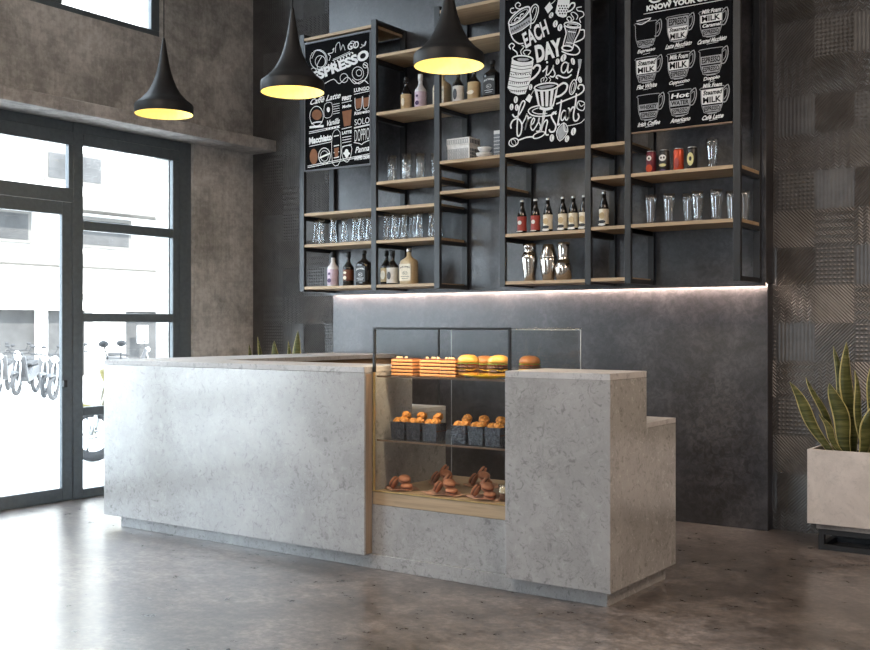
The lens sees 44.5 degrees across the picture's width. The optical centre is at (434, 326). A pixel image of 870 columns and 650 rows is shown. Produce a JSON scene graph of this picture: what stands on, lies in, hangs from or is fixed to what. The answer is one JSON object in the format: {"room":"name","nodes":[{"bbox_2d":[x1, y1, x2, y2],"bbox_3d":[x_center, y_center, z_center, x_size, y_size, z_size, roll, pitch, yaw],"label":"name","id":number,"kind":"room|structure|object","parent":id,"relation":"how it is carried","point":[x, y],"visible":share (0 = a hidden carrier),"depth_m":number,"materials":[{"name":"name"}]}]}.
{"room":"coffee shop","nodes":[
{"label":"coffee shop","id":0,"kind":"room"},
{"bbox_2d":[0,0,252,357],"bbox_3d":[-5.015,-0.990,5.082,0.250,4.620,11.350,0,0,35],"label":"wall","id":1,"kind":"structure","parent":0,"point":[46,49],"depth_m":9.10,"materials":[{"name":"concrete"}]},
{"bbox_2d":[30,0,158,36],"bbox_3d":[-3.581,-2.842,6.968,0.043,0.915,4.485,0,0,35],"label":"window","id":2,"kind":"structure","parent":1,"relation":"in","point":[153,5],"depth_m":8.51,"materials":[{"name":"metal"}]},
{"bbox_2d":[0,109,190,499],"bbox_3d":[-3.520,-0.120,7.081,0.073,2.880,4.940,0,0,35],"label":"window","id":3,"kind":"structure","parent":1,"relation":"in","point":[177,153],"depth_m":8.44,"materials":[{"name":"metal"}]},
{"bbox_2d":[0,120,72,510],"bbox_3d":[-3.339,-0.080,7.296,0.063,2.800,2.000,0,0,35],"label":"door","id":4,"kind":"structure","parent":3,"relation":"attached to","point":[18,196],"depth_m":8.03,"materials":[{"name":"metal"}]},
{"bbox_2d":[0,84,275,154],"bbox_3d":[-4.708,-1.606,5.050,0.290,0.100,11.050,0,0,35],"label":"ceiling beam","id":5,"kind":"structure","parent":1,"relation":"attached to","point":[11,98],"depth_m":8.20,"materials":[{"name":"concrete"}]},
{"bbox_2d":[0,495,869,649],"bbox_3d":[-0.893,1.370,2.338,10.150,0.100,11.600,0,0,35],"label":"floor","id":6,"kind":"structure","parent":0,"point":[72,577],"depth_m":5.13,"materials":[{"name":"concrete"}]},
{"bbox_2d":[104,353,675,606],"bbox_3d":[-0.019,0.770,6.952,3.675,1.100,2.335,0,0,35],"label":"counter","id":7,"kind":"object","parent":6,"relation":"on","point":[274,452],"depth_m":5.84,"materials":[{"name":"concrete"}]},
{"bbox_2d":[104,358,391,372],"bbox_3d":[-1.162,0.235,6.598,2.212,0.031,0.440,0,0,35],"label":"countertop","id":8,"kind":"structure","parent":7,"relation":"on","point":[204,363],"depth_m":6.33,"materials":[{"name":"concrete"}]},
{"bbox_2d":[412,404,445,413],"bbox_3d":[-0.672,0.491,6.730,1.562,0.026,0.340,0,0,35],"label":"countertop","id":9,"kind":"structure","parent":7,"relation":"on","point":[416,408],"depth_m":6.32,"materials":[{"name":"stone"}]},
{"bbox_2d":[372,327,580,519],"bbox_3d":[0.237,0.489,5.897,0.878,0.968,0.775,0,0,35],"label":"display case","id":10,"kind":"object","parent":7,"relation":"on","point":[414,499],"visible":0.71,"depth_m":5.66,"materials":[{"name":"brown wood"}]},
{"bbox_2d":[390,421,406,438],"bbox_3d":[-0.180,0.572,5.895,0.098,0.096,0.098,0,0,35],"label":"food box","id":11,"kind":"object","parent":10,"relation":"on","point":[398,429],"visible":0.62,"depth_m":5.85,"materials":[{"name":"black paper"}]},
{"bbox_2d":[385,486,417,490],"bbox_3d":[-0.192,0.894,5.871,0.216,0.014,0.137,0,0,29],"label":"paper sheet","id":12,"kind":"object","parent":10,"relation":"on","point":[397,488],"visible":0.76,"depth_m":5.87,"materials":[{"name":"paper"}]},
{"bbox_2d":[389,476,398,487],"bbox_3d":[-0.226,0.862,5.898,0.053,0.067,0.069,0,0,24],"label":"macaron","id":13,"kind":"object","parent":12,"relation":"on","point":[394,481],"visible":0.99,"depth_m":5.88,"materials":[{"name":"food"}]},
{"bbox_2d":[400,483,412,490],"bbox_3d":[-0.156,0.880,5.842,0.069,0.040,0.071,0,0,-5],"label":"macaron","id":14,"kind":"object","parent":12,"relation":"on","point":[408,486],"visible":1,"depth_m":5.82,"materials":[{"name":"food"}]},
{"bbox_2d":[398,474,410,483],"bbox_3d":[-0.168,0.842,5.867,0.070,0.048,0.069,0,0,-18],"label":"macaron","id":15,"kind":"object","parent":14,"relation":"on","point":[404,479],"visible":1,"depth_m":5.85,"materials":[{"name":"food"}]},
{"bbox_2d":[391,356,420,375],"bbox_3d":[-0.157,0.217,5.888,0.146,0.105,0.095,0,0,35],"label":"cake slice","id":16,"kind":"object","parent":10,"relation":"on","point":[406,366],"visible":0.89,"depth_m":5.85,"materials":[{"name":"food"}]},
{"bbox_2d":[406,422,422,440],"bbox_3d":[-0.093,0.572,5.834,0.098,0.096,0.098,0,0,35],"label":"food box","id":17,"kind":"object","parent":10,"relation":"on","point":[413,430],"visible":0.67,"depth_m":5.79,"materials":[{"name":"black paper"}]},
{"bbox_2d":[417,412,427,420],"bbox_3d":[-0.070,0.494,5.846,0.059,0.052,0.057,0,0,44],"label":"bread roll","id":18,"kind":"object","parent":17,"relation":"in","point":[423,415],"visible":0.88,"depth_m":5.83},
{"bbox_2d":[420,357,440,376],"bbox_3d":[-0.003,0.217,5.780,0.134,0.105,0.095,0,0,35],"label":"cake slice","id":19,"kind":"object","parent":10,"relation":"on","point":[428,366],"visible":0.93,"depth_m":5.74,"materials":[{"name":"food"}]},
{"bbox_2d":[422,423,446,441],"bbox_3d":[-0.004,0.572,5.772,0.098,0.096,0.098,0,0,35],"label":"food box","id":20,"kind":"object","parent":10,"relation":"on","point":[430,432],"visible":0.87,"depth_m":5.74,"materials":[{"name":"black paper"}]},
{"bbox_2d":[431,418,440,423],"bbox_3d":[0.004,0.521,5.751,0.057,0.052,0.057,0,0,8],"label":"bread roll","id":21,"kind":"object","parent":20,"relation":"in","point":[435,420],"visible":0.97,"depth_m":5.73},
{"bbox_2d":[380,375,504,379],"bbox_3d":[0.237,0.274,5.898,0.856,0.008,0.707,0,0,35],"label":"glass shelf","id":22,"kind":"object","parent":10,"relation":"attached to","point":[385,376],"depth_m":5.64,"materials":[{"name":"white"}]},
{"bbox_2d":[422,489,463,496],"bbox_3d":[0.059,0.894,5.713,0.252,0.014,0.154,0,0,35],"label":"paper sheet","id":23,"kind":"object","parent":10,"relation":"on","point":[431,492],"visible":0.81,"depth_m":5.73,"materials":[{"name":"paper"}]},
{"bbox_2d":[433,480,442,492],"bbox_3d":[0.018,0.862,5.733,0.053,0.067,0.069,0,0,24],"label":"macaron","id":24,"kind":"object","parent":23,"relation":"on","point":[438,486],"visible":0.99,"depth_m":5.71,"materials":[{"name":"food"}]},
{"bbox_2d":[445,488,457,495],"bbox_3d":[0.088,0.880,5.676,0.069,0.040,0.071,0,0,-5],"label":"macaron","id":25,"kind":"object","parent":23,"relation":"on","point":[449,491],"visible":1,"depth_m":5.65,"materials":[{"name":"food"}]},
{"bbox_2d":[443,479,455,487],"bbox_3d":[0.077,0.842,5.701,0.070,0.048,0.069,0,0,-18],"label":"macaron","id":26,"kind":"object","parent":25,"relation":"on","point":[447,483],"visible":1,"depth_m":5.68,"materials":[{"name":"food"}]},
{"bbox_2d":[428,480,459,484],"bbox_3d":[0.042,0.894,6.074,0.216,0.014,0.126,0,0,35],"label":"paper sheet","id":27,"kind":"object","parent":10,"relation":"on","point":[430,482],"visible":0.32,"depth_m":6.08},
{"bbox_2d":[431,471,439,482],"bbox_3d":[0.004,0.862,6.103,0.053,0.067,0.069,0,0,24],"label":"macaron","id":28,"kind":"object","parent":27,"relation":"on","point":[436,475],"visible":0.99,"depth_m":6.08,"materials":[{"name":"food"}]},
{"label":"macaron","id":29,"kind":"object","parent":27,"relation":"on","visible":0},
{"bbox_2d":[440,469,451,477],"bbox_3d":[0.062,0.842,6.072,0.070,0.048,0.069,0,0,-18],"label":"macaron","id":30,"kind":"object","parent":29,"relation":"on","point":[443,473],"visible":0.64,"depth_m":6.06,"materials":[{"name":"food"}]},
{"bbox_2d":[383,429,504,448],"bbox_3d":[0.237,0.624,5.898,0.856,0.008,0.707,0,0,35],"label":"glass shelf","id":31,"kind":"object","parent":10,"relation":"attached to","point":[447,442],"depth_m":5.67,"materials":[{"name":"clear"}]},
{"bbox_2d":[440,357,464,376],"bbox_3d":[0.094,0.217,5.691,0.100,0.105,0.100,0,0,35],"label":"cake slice","id":32,"kind":"object","parent":10,"relation":"on","point":[448,366],"visible":0.88,"depth_m":5.65,"materials":[{"name":"food"}]},
{"bbox_2d":[450,424,470,443],"bbox_3d":[0.149,0.572,5.664,0.098,0.096,0.098,0,0,35],"label":"food box","id":33,"kind":"object","parent":10,"relation":"on","point":[459,434],"visible":0.73,"depth_m":5.62,"materials":[{"name":"black paper"}]},
{"bbox_2d":[462,414,472,422],"bbox_3d":[0.172,0.494,5.674,0.056,0.054,0.060,0,0,15],"label":"bread roll","id":34,"kind":"object","parent":33,"relation":"in","point":[467,417],"visible":0.88,"depth_m":5.65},
{"bbox_2d":[467,426,484,444],"bbox_3d":[0.237,0.572,5.602,0.098,0.096,0.098,0,0,35],"label":"food box","id":35,"kind":"object","parent":10,"relation":"on","point":[476,435],"visible":0.64,"depth_m":5.56,"materials":[{"name":"stone"}]},
{"bbox_2d":[477,421,487,426],"bbox_3d":[0.248,0.521,5.580,0.057,0.053,0.058,0,0,0],"label":"bread roll","id":36,"kind":"object","parent":35,"relation":"in","point":[480,423],"visible":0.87,"depth_m":5.56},
{"bbox_2d":[479,415,489,423],"bbox_3d":[0.259,0.493,5.614,0.058,0.054,0.054,0,0,26],"label":"bread roll","id":37,"kind":"object","parent":35,"relation":"on","point":[485,418],"visible":0.85,"depth_m":5.60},
{"bbox_2d":[465,494,499,501],"bbox_3d":[0.261,0.894,5.580,0.255,0.014,0.156,0,0,38],"label":"paper sheet","id":38,"kind":"object","parent":10,"relation":"on","point":[479,496],"visible":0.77,"depth_m":5.60,"materials":[{"name":"paper"}]},
{"bbox_2d":[471,484,480,495],"bbox_3d":[0.216,0.862,5.606,0.053,0.067,0.069,0,0,24],"label":"macaron","id":39,"kind":"object","parent":38,"relation":"on","point":[476,489],"visible":1,"depth_m":5.58,"materials":[{"name":"food"}]},
{"bbox_2d":[483,491,495,499],"bbox_3d":[0.286,0.880,5.549,0.069,0.040,0.071,0,0,-5],"label":"macaron","id":40,"kind":"object","parent":38,"relation":"on","point":[487,495],"visible":0.99,"depth_m":5.53,"materials":[{"name":"food"}]},
{"bbox_2d":[481,482,493,491],"bbox_3d":[0.275,0.842,5.574,0.070,0.048,0.069,0,0,-18],"label":"macaron","id":41,"kind":"object","parent":40,"relation":"on","point":[486,486],"visible":1,"depth_m":5.56,"materials":[{"name":"food"}]},
{"bbox_2d":[462,373,504,377],"bbox_3d":[0.271,0.260,5.578,0.300,0.019,0.186,0,0,35],"label":"serving plate","id":42,"kind":"object","parent":10,"relation":"on","point":[481,375],"visible":0.8,"depth_m":5.50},
{"bbox_2d":[457,354,479,375],"bbox_3d":[0.177,0.204,5.644,0.119,0.112,0.119,0,0,35],"label":"burger","id":43,"kind":"object","parent":42,"relation":"on","point":[468,364],"visible":0.98,"depth_m":5.60,"materials":[{"name":"food"}]},
{"bbox_2d":[487,355,507,376],"bbox_3d":[0.331,0.204,5.524,0.119,0.112,0.119,0,0,35],"label":"burger","id":44,"kind":"object","parent":42,"relation":"on","point":[498,364],"visible":0.89,"depth_m":5.48,"materials":[{"name":"food"}]},
{"bbox_2d":[463,482,503,487],"bbox_3d":[0.282,0.894,5.991,0.242,0.014,0.143,0,0,29],"label":"paper sheet","id":45,"kind":"object","parent":10,"relation":"on","point":[475,483],"visible":0.38,"depth_m":6.01,"materials":[{"name":"paper"}]},
{"bbox_2d":[469,473,477,484],"bbox_3d":[0.218,0.862,6.026,0.053,0.067,0.069,0,0,24],"label":"macaron","id":46,"kind":"object","parent":45,"relation":"on","point":[474,476],"visible":1,"depth_m":6.00,"materials":[{"name":"food"}]},
{"label":"macaron","id":47,"kind":"object","parent":45,"relation":"on","visible":0},
{"bbox_2d":[478,471,489,479],"bbox_3d":[0.277,0.842,5.995,0.070,0.048,0.069,0,0,-18],"label":"macaron","id":48,"kind":"object","parent":47,"relation":"on","point":[481,475],"visible":0.81,"depth_m":5.98,"materials":[{"name":"food"}]},
{"bbox_2d":[478,355,490,372],"bbox_3d":[0.271,0.213,5.798,0.114,0.112,0.114,0,0,35],"label":"burger","id":49,"kind":"object","parent":10,"relation":"on","point":[483,360],"visible":0.4,"depth_m":5.75,"materials":[{"name":"food"}]},
{"bbox_2d":[484,427,504,446],"bbox_3d":[0.323,0.572,5.542,0.098,0.096,0.098,0,0,35],"label":"food box","id":50,"kind":"object","parent":10,"relation":"on","point":[493,436],"visible":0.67,"depth_m":5.50,"materials":[{"name":"stone"}]},
{"bbox_2d":[494,422,503,427],"bbox_3d":[0.333,0.520,5.522,0.055,0.052,0.058,0,0,-29],"label":"bread roll","id":51,"kind":"object","parent":50,"relation":"in","point":[497,424],"visible":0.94,"depth_m":5.50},
{"bbox_2d":[495,416,504,424],"bbox_3d":[0.346,0.493,5.554,0.057,0.050,0.058,0,0,25],"label":"bread roll","id":52,"kind":"object","parent":50,"relation":"in","point":[501,419],"visible":0.74,"depth_m":5.53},
{"bbox_2d":[498,484,504,501],"bbox_3d":[0.358,0.859,5.493,0.062,0.085,0.061,0,0,35],"label":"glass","id":53,"kind":"object","parent":10,"relation":"on","point":[501,489],"visible":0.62,"depth_m":5.47,"materials":[{"name":"white"}]},
{"bbox_2d":[519,356,540,369],"bbox_3d":[0.513,0.213,5.775,0.119,0.112,0.119,0,0,35],"label":"burger","id":54,"kind":"object","parent":10,"relation":"on","point":[526,362],"visible":0.75,"depth_m":5.73,"materials":[{"name":"food"}]},
{"bbox_2d":[647,416,675,427],"bbox_3d":[0.922,0.491,5.591,0.570,0.026,0.370,0,0,35],"label":"countertop","id":55,"kind":"structure","parent":7,"relation":"on","point":[651,421],"depth_m":5.47,"materials":[{"name":"stone"}]},
{"bbox_2d":[807,443,869,554],"bbox_3d":[2.759,1.023,6.164,1.073,0.594,0.400,0,0,35],"label":"planter","id":56,"kind":"object","parent":6,"relation":"on","point":[838,482],"visible":0.89,"depth_m":6.22,"materials":[{"name":"concrete"}]},
{"bbox_2d":[790,342,869,452],"bbox_3d":[2.572,0.425,6.235,0.947,0.660,0.257,0,0,35],"label":"snake plant","id":57,"kind":"object","parent":56,"relation":"on","point":[845,402],"visible":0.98,"depth_m":6.37,"materials":[{"name":"green plant"}]},
{"bbox_3d":[-1.436,1.023,9.124,0.800,0.594,0.380,0,0,35],"label":"planter","id":58,"kind":"object","parent":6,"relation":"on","visible":0},
{"bbox_2d":[248,332,300,354],"bbox_3d":[-1.365,0.395,9.065,0.635,0.720,0.080,0,0,35],"label":"snake plant","id":59,"kind":"object","parent":58,"relation":"on","point":[296,348],"visible":0.15,"depth_m":8.96,"materials":[{"name":"green plant"}]},
{"bbox_2d":[253,0,869,533],"bbox_3d":[2.368,-0.993,6.980,10.150,4.847,0.255,0,0,35],"label":"wall","id":60,"kind":"structure","parent":0,"point":[821,48],"depth_m":6.87,"materials":[{"name":"concrete"}]},
{"bbox_2d":[300,0,772,295],"bbox_3d":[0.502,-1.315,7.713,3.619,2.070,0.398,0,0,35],"label":"wall shelf","id":61,"kind":"object","parent":60,"relation":"attached to","point":[488,10],"visible":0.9,"depth_m":7.50,"materials":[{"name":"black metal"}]},
{"bbox_2d":[327,252,338,285],"bbox_3d":[-0.819,-0.460,8.543,0.093,0.278,0.094,0,0,35],"label":"bottle","id":62,"kind":"object","parent":61,"relation":"on","point":[332,270],"visible":0.94,"depth_m":8.51,"materials":[{"name":"glass"}]},
{"bbox_2d":[304,30,370,171],"bbox_3d":[-0.766,-1.760,8.374,0.681,1.036,0.028,0,0,35],"label":"menu board","id":63,"kind":"object","parent":61,"relation":"attached to","point":[337,123],"visible":0.99,"depth_m":8.35,"materials":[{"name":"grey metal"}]},
{"bbox_2d":[343,252,353,285],"bbox_3d":[-0.688,-0.457,8.451,0.089,0.273,0.091,0,0,35],"label":"bottle","id":64,"kind":"object","parent":61,"relation":"on","point":[348,269],"visible":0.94,"depth_m":8.42,"materials":[{"name":"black glass"}]},
{"bbox_2d":[356,251,370,284],"bbox_3d":[-0.558,-0.458,8.359,0.115,0.275,0.095,0,0,35],"label":"bottle","id":65,"kind":"object","parent":61,"relation":"on","point":[363,267],"visible":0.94,"depth_m":8.32,"materials":[{"name":"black glass"}]},
{"bbox_2d":[380,250,388,284],"bbox_3d":[-0.381,-0.457,8.308,0.089,0.273,0.091,0,0,35],"label":"bottle","id":66,"kind":"object","parent":61,"relation":"on","point":[383,274],"visible":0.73,"depth_m":8.28,"materials":[{"name":"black glass"}]},
{"bbox_2d":[387,250,398,283],"bbox_3d":[-0.328,-0.453,8.198,0.093,0.265,0.095,0,0,35],"label":"bottle","id":67,"kind":"object","parent":61,"relation":"on","point":[392,267],"visible":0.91,"depth_m":8.16,"materials":[{"name":"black glass"}]},
{"bbox_2d":[401,77,411,108],"bbox_3d":[-0.221,-1.769,8.122,0.085,0.265,0.087,0,0,35],"label":"bottle","id":68,"kind":"object","parent":61,"relation":"on","point":[406,95],"visible":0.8,"depth_m":8.09,"materials":[{"name":"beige glass"}]},
{"bbox_2d":[399,248,417,283],"bbox_3d":[-0.199,-0.458,8.106,0.128,0.275,0.105,0,0,35],"label":"bottle","id":69,"kind":"object","parent":61,"relation":"on","point":[408,267],"visible":0.95,"depth_m":8.07,"materials":[{"name":"glass"}]},
{"bbox_2d":[415,74,426,106],"bbox_3d":[-0.110,-1.771,8.045,0.091,0.268,0.093,0,0,35],"label":"bottle","id":70,"kind":"object","parent":61,"relation":"on","point":[420,91],"visible":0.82,"depth_m":8.01,"materials":[{"name":"glass"}]},
{"bbox_2d":[433,75,450,103],"bbox_3d":[0.053,-1.774,7.990,0.125,0.275,0.103,0,0,35],"label":"bottle","id":71,"kind":"object","parent":61,"relation":"on","point":[446,87],"visible":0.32,"depth_m":7.94,"materials":[{"name":"glass"}]},
{"bbox_2d":[452,74,463,100],"bbox_3d":[0.171,-1.769,7.848,0.087,0.265,0.089,0,0,35],"label":"bottle","id":72,"kind":"object","parent":61,"relation":"on","point":[458,86],"visible":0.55,"depth_m":7.81,"materials":[{"name":"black glass"}]},
{"bbox_2d":[447,137,479,159],"bbox_3d":[0.209,-1.295,7.833,0.202,0.165,0.147,0,0,35],"label":"patterned box","id":73,"kind":"object","parent":61,"relation":"on","point":[464,147],"visible":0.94,"depth_m":7.77,"materials":[{"name":"white ceramic"}]},
{"bbox_2d":[447,138,467,159],"bbox_3d":[0.164,-1.295,7.776,0.178,0.143,0.001,0,0,35],"label":"print","id":74,"kind":"object","parent":73,"relation":"attached to","point":[457,148],"depth_m":7.78},
{"bbox_2d":[470,138,478,157],"bbox_3d":[0.290,-1.295,7.772,0.001,0.141,0.116,0,0,35],"label":"print","id":75,"kind":"object","parent":73,"relation":"attached to","point":[474,142],"depth_m":7.77},
{"bbox_2d":[467,71,480,98],"bbox_3d":[0.284,-1.769,7.768,0.097,0.265,0.099,0,0,35],"label":"bottle","id":76,"kind":"object","parent":61,"relation":"on","point":[473,85],"visible":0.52,"depth_m":7.73,"materials":[{"name":"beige glass"}]},
{"bbox_2d":[476,152,492,156],"bbox_3d":[0.357,-1.234,7.718,0.124,0.042,0.123,0,0,35],"label":"bowl","id":77,"kind":"object","parent":61,"relation":"on","point":[479,154],"visible":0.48,"depth_m":7.67,"materials":[{"name":"white ceramic"}]},
{"bbox_2d":[478,146,491,151],"bbox_3d":[0.361,-1.277,7.715,0.107,0.038,0.106,0,0,35],"label":"bowl","id":78,"kind":"object","parent":77,"relation":"on","point":[483,148],"visible":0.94,"depth_m":7.68,"materials":[{"name":"white ceramic"}]},
{"bbox_2d":[483,60,499,96],"bbox_3d":[0.413,-1.779,7.676,0.118,0.285,0.097,0,0,35],"label":"bottle","id":79,"kind":"object","parent":61,"relation":"on","point":[491,78],"visible":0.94,"depth_m":7.64,"materials":[{"name":"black glass"}]},
{"bbox_2d":[494,130,499,154],"bbox_3d":[0.476,-1.308,7.631,0.084,0.190,0.084,0,0,35],"label":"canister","id":80,"kind":"object","parent":61,"relation":"on","point":[497,132],"visible":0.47,"depth_m":7.61,"materials":[{"name":"white ceramic"}]},
{"bbox_2d":[516,200,526,232],"bbox_3d":[0.618,-0.775,7.570,0.068,0.249,0.069,0,0,35],"label":"soda bottle","id":81,"kind":"object","parent":61,"relation":"on","point":[522,217],"visible":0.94,"depth_m":7.55,"materials":[{"name":"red glass"}]},
{"bbox_2d":[521,243,537,280],"bbox_3d":[0.669,-0.452,7.535,0.116,0.268,0.116,0,0,35],"label":"cocktail shaker","id":82,"kind":"object","parent":61,"relation":"on","point":[529,259],"visible":0.88,"depth_m":7.50,"materials":[{"name":"metal"}]},
{"bbox_2d":[530,199,539,231],"bbox_3d":[0.708,-0.775,7.506,0.068,0.249,0.069,0,0,35],"label":"soda bottle","id":83,"kind":"object","parent":61,"relation":"on","point":[535,214],"visible":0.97,"depth_m":7.48,"materials":[{"name":"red glass"}]},
{"bbox_2d":[506,0,584,153],"bbox_3d":[0.758,-1.753,7.306,0.624,1.078,0.026,0,0,35],"label":"menu board","id":84,"kind":"object","parent":61,"relation":"on","point":[545,39],"visible":1,"depth_m":7.30,"materials":[{"name":"black"}]},
{"bbox_2d":[542,198,552,231],"bbox_3d":[0.790,-0.775,7.449,0.068,0.249,0.069,0,0,35],"label":"soda bottle","id":85,"kind":"object","parent":61,"relation":"on","point":[547,226],"visible":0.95,"depth_m":7.42,"materials":[{"name":"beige glass"}]},
{"bbox_2d":[540,244,556,279],"bbox_3d":[0.794,-0.447,7.447,0.124,0.258,0.124,0,0,35],"label":"cocktail shaker","id":86,"kind":"object","parent":61,"relation":"on","point":[548,257],"visible":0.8,"depth_m":7.41,"materials":[{"name":"metal"}]},
{"bbox_2d":[557,197,567,230],"bbox_3d":[0.886,-0.775,7.381,0.068,0.249,0.069,0,0,35],"label":"soda bottle","id":87,"kind":"object","parent":61,"relation":"on","point":[562,214],"visible":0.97,"depth_m":7.36,"materials":[{"name":"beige glass"}]},
{"bbox_2d":[554,242,572,279],"bbox_3d":[0.892,-0.451,7.378,0.128,0.266,0.128,0,0,35],"label":"cocktail shaker","id":88,"kind":"object","parent":61,"relation":"on","point":[563,268],"visible":0.94,"depth_m":7.34,"materials":[{"name":"metal"}]},
{"bbox_2d":[568,196,577,229],"bbox_3d":[0.954,-0.775,7.334,0.068,0.249,0.069,0,0,35],"label":"soda bottle","id":89,"kind":"object","parent":61,"relation":"on","point":[573,211],"visible":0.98,"depth_m":7.31,"materials":[{"name":"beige glass"}]},
{"bbox_2d":[578,195,584,229],"bbox_3d":[1.020,-0.775,7.287,0.068,0.249,0.069,0,0,35],"label":"soda bottle","id":90,"kind":"object","parent":61,"relation":"on","point":[581,224],"visible":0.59,"depth_m":7.26,"materials":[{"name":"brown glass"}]},
{"bbox_2d":[598,191,608,226],"bbox_3d":[1.143,-0.788,7.201,0.068,0.249,0.069,0,0,35],"label":"soda bottle","id":91,"kind":"object","parent":61,"relation":"on","point":[604,208],"visible":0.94,"depth_m":7.17,"materials":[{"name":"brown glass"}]},
{"bbox_2d":[646,151,655,171],"bbox_3d":[1.415,-1.071,6.973,0.066,0.152,0.068,0,0,35],"label":"drink can","id":92,"kind":"object","parent":61,"relation":"on","point":[650,155],"visible":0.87,"depth_m":6.95,"materials":[{"name":"metal"}]},
{"bbox_2d":[659,149,669,170],"bbox_3d":[1.492,-1.071,6.918,0.066,0.152,0.069,0,0,35],"label":"drink can","id":93,"kind":"object","parent":61,"relation":"on","point":[664,155],"visible":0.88,"depth_m":6.89,"materials":[{"name":"metal"}]},
{"bbox_2d":[673,148,683,169],"bbox_3d":[1.570,-1.071,6.864,0.066,0.152,0.068,0,0,35],"label":"drink can","id":94,"kind":"object","parent":61,"relation":"on","point":[678,153],"visible":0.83,"depth_m":6.84,"materials":[{"name":"metal"}]},
{"bbox_2d":[631,0,732,134],"bbox_3d":[1.558,-1.766,6.742,0.670,1.028,0.024,0,0,35],"label":"menu board","id":95,"kind":"object","parent":61,"relation":"attached to","point":[682,50],"visible":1,"depth_m":6.73,"materials":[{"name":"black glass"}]},
{"bbox_2d":[687,146,697,168],"bbox_3d":[1.645,-1.071,6.810,0.066,0.152,0.068,0,0,35],"label":"drink can","id":96,"kind":"object","parent":61,"relation":"on","point":[692,152],"visible":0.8,"depth_m":6.78,"materials":[{"name":"metal"}]},
{"bbox_2d":[687,152,693,164],"bbox_3d":[1.627,-1.068,6.784,0.044,0.083,0.002,0,0,35],"label":"print","id":97,"kind":"object","parent":96,"relation":"attached to","point":[690,155],"depth_m":6.78},
{"bbox_2d":[333,283,772,530],"bbox_3d":[0.672,0.520,7.961,3.674,1.599,0.100,0,0,35],"label":"wall panel","id":98,"kind":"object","parent":60,"relation":"attached to","point":[706,353],"depth_m":7.33,"materials":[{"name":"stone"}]},
{"bbox_3d":[-0.893,-3.375,2.338,10.150,0.150,11.600,0,0,35],"label":"ceiling","id":99,"kind":"structure","parent":0,"visible":0},
{"bbox_2d":[134,0,193,119],"bbox_3d":[-1.827,-2.365,7.175,0.390,1.870,0.390,0,0,35],"label":"pendant lamp","id":100,"kind":"object","parent":99,"relation":"hanging from","point":[163,100],"visible":1,"depth_m":7.11,"materials":[{"name":"metal"}]},
{"bbox_2d":[260,0,324,98],"bbox_3d":[-0.870,-2.365,6.502,0.390,1.870,0.390,0,0,35],"label":"pendant lamp","id":101,"kind":"object","parent":99,"relation":"hanging from","point":[292,77],"visible":1,"depth_m":6.44,"materials":[{"name":"metal"}]},
{"bbox_2d":[413,0,483,74],"bbox_3d":[0.077,-2.365,5.849,0.390,1.870,0.390,0,0,35],"label":"pendant lamp","id":102,"kind":"object","parent":99,"relation":"hanging from","point":[448,51],"visible":1,"depth_m":5.78,"materials":[{"name":"metal"}]},
{"label":"outside","id":103,"kind":"structure","parent":0,"visible":0},
{"bbox_2d":[0,376,103,495],"bbox_3d":[-18.852,1.405,31.579,52.840,0.130,90.000,0,0,35],"label":"ground","id":104,"kind":"structure","parent":103,"point":[29,421],"depth_m":12.30,"materials":[{"name":"white"}]},
{"bbox_2d":[0,344,15,392],"bbox_3d":[-8.830,0.846,21.787,0.571,0.988,1.460,0,0,-12],"label":"motorbike","id":105,"kind":"object","parent":104,"relation":"on","point":[6,365],"visible":0.94,"depth_m":21.51,"materials":[{"name":"metal"}]},
{"bbox_2d":[5,342,34,386],"bbox_3d":[-9.289,0.846,24.004,0.571,0.988,1.460,0,0,-3],"label":"motorbike","id":106,"kind":"object","parent":104,"relation":"on","point":[31,357],"visible":0.27,"depth_m":23.67,"materials":[{"name":"grey paint"}]},
{"bbox_2d":[5,345,39,395],"bbox_3d":[-8.098,0.846,21.089,0.571,0.988,1.460,0,0,0],"label":"motorbike","id":107,"kind":"object","parent":104,"relation":"on","point":[24,370],"visible":0.91,"depth_m":20.75,"materials":[{"name":"metal"}]},
{"bbox_2d":[30,345,58,397],"bbox_3d":[-7.419,0.846,20.490,0.571,0.988,1.460,0,0,-9],"label":"motorbike","id":108,"kind":"object","parent":104,"relation":"on","point":[44,368],"visible":0.63,"depth_m":20.07,"materials":[{"name":"paint"}]},
{"bbox_2d":[41,346,58,399],"bbox_3d":[-6.908,0.846,19.825,0.571,0.988,1.460,0,0,2],"label":"bicycle","id":109,"kind":"object","parent":104,"relation":"on","point":[54,361],"visible":0.56,"depth_m":19.37,"materials":[{"name":"grey paint"}]},
{"bbox_2d":[0,0,155,377],"bbox_3d":[-10.598,-5.170,31.890,5.990,13.020,24.000,0,0,35],"label":"building","id":110,"kind":"structure","parent":104,"relation":"on","point":[119,270],"depth_m":29.89,"materials":[{"name":"paint"}]},
{"bbox_2d":[83,340,125,461],"bbox_3d":[-2.777,0.738,10.555,1.780,1.205,0.697,0,0,0],"label":"motorbike","id":111,"kind":"object","parent":104,"relation":"on","point":[93,433],"visible":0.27,"depth_m":10.51,"materials":[{"name":"metal"}]},
{"bbox_2d":[98,341,108,359],"bbox_3d":[-3.197,0.239,10.285,0.100,0.209,0.154,0,0,0],"label":"mirror","id":112,"kind":"object","parent":111,"relation":"on","point":[103,344],"depth_m":10.23,"materials":[{"name":"rubber"}]},
{"bbox_2d":[116,340,125,358],"bbox_3d":[-3.196,0.239,10.826,0.100,0.209,0.153,0,0,0],"label":"mirror","id":113,"kind":"object","parent":111,"relation":"attached to","point":[120,343],"depth_m":10.81,"materials":[{"name":"rubber"}]},
{"bbox_2d":[105,340,149,359],"bbox_3d":[-7.947,0.846,27.827,1.460,0.988,0.571,0,0,-16],"label":"motorbike","id":114,"kind":"object","parent":104,"relation":"on","point":[111,355],"visible":0.38,"depth_m":27.68,"materials":[{"name":"grey paint"}]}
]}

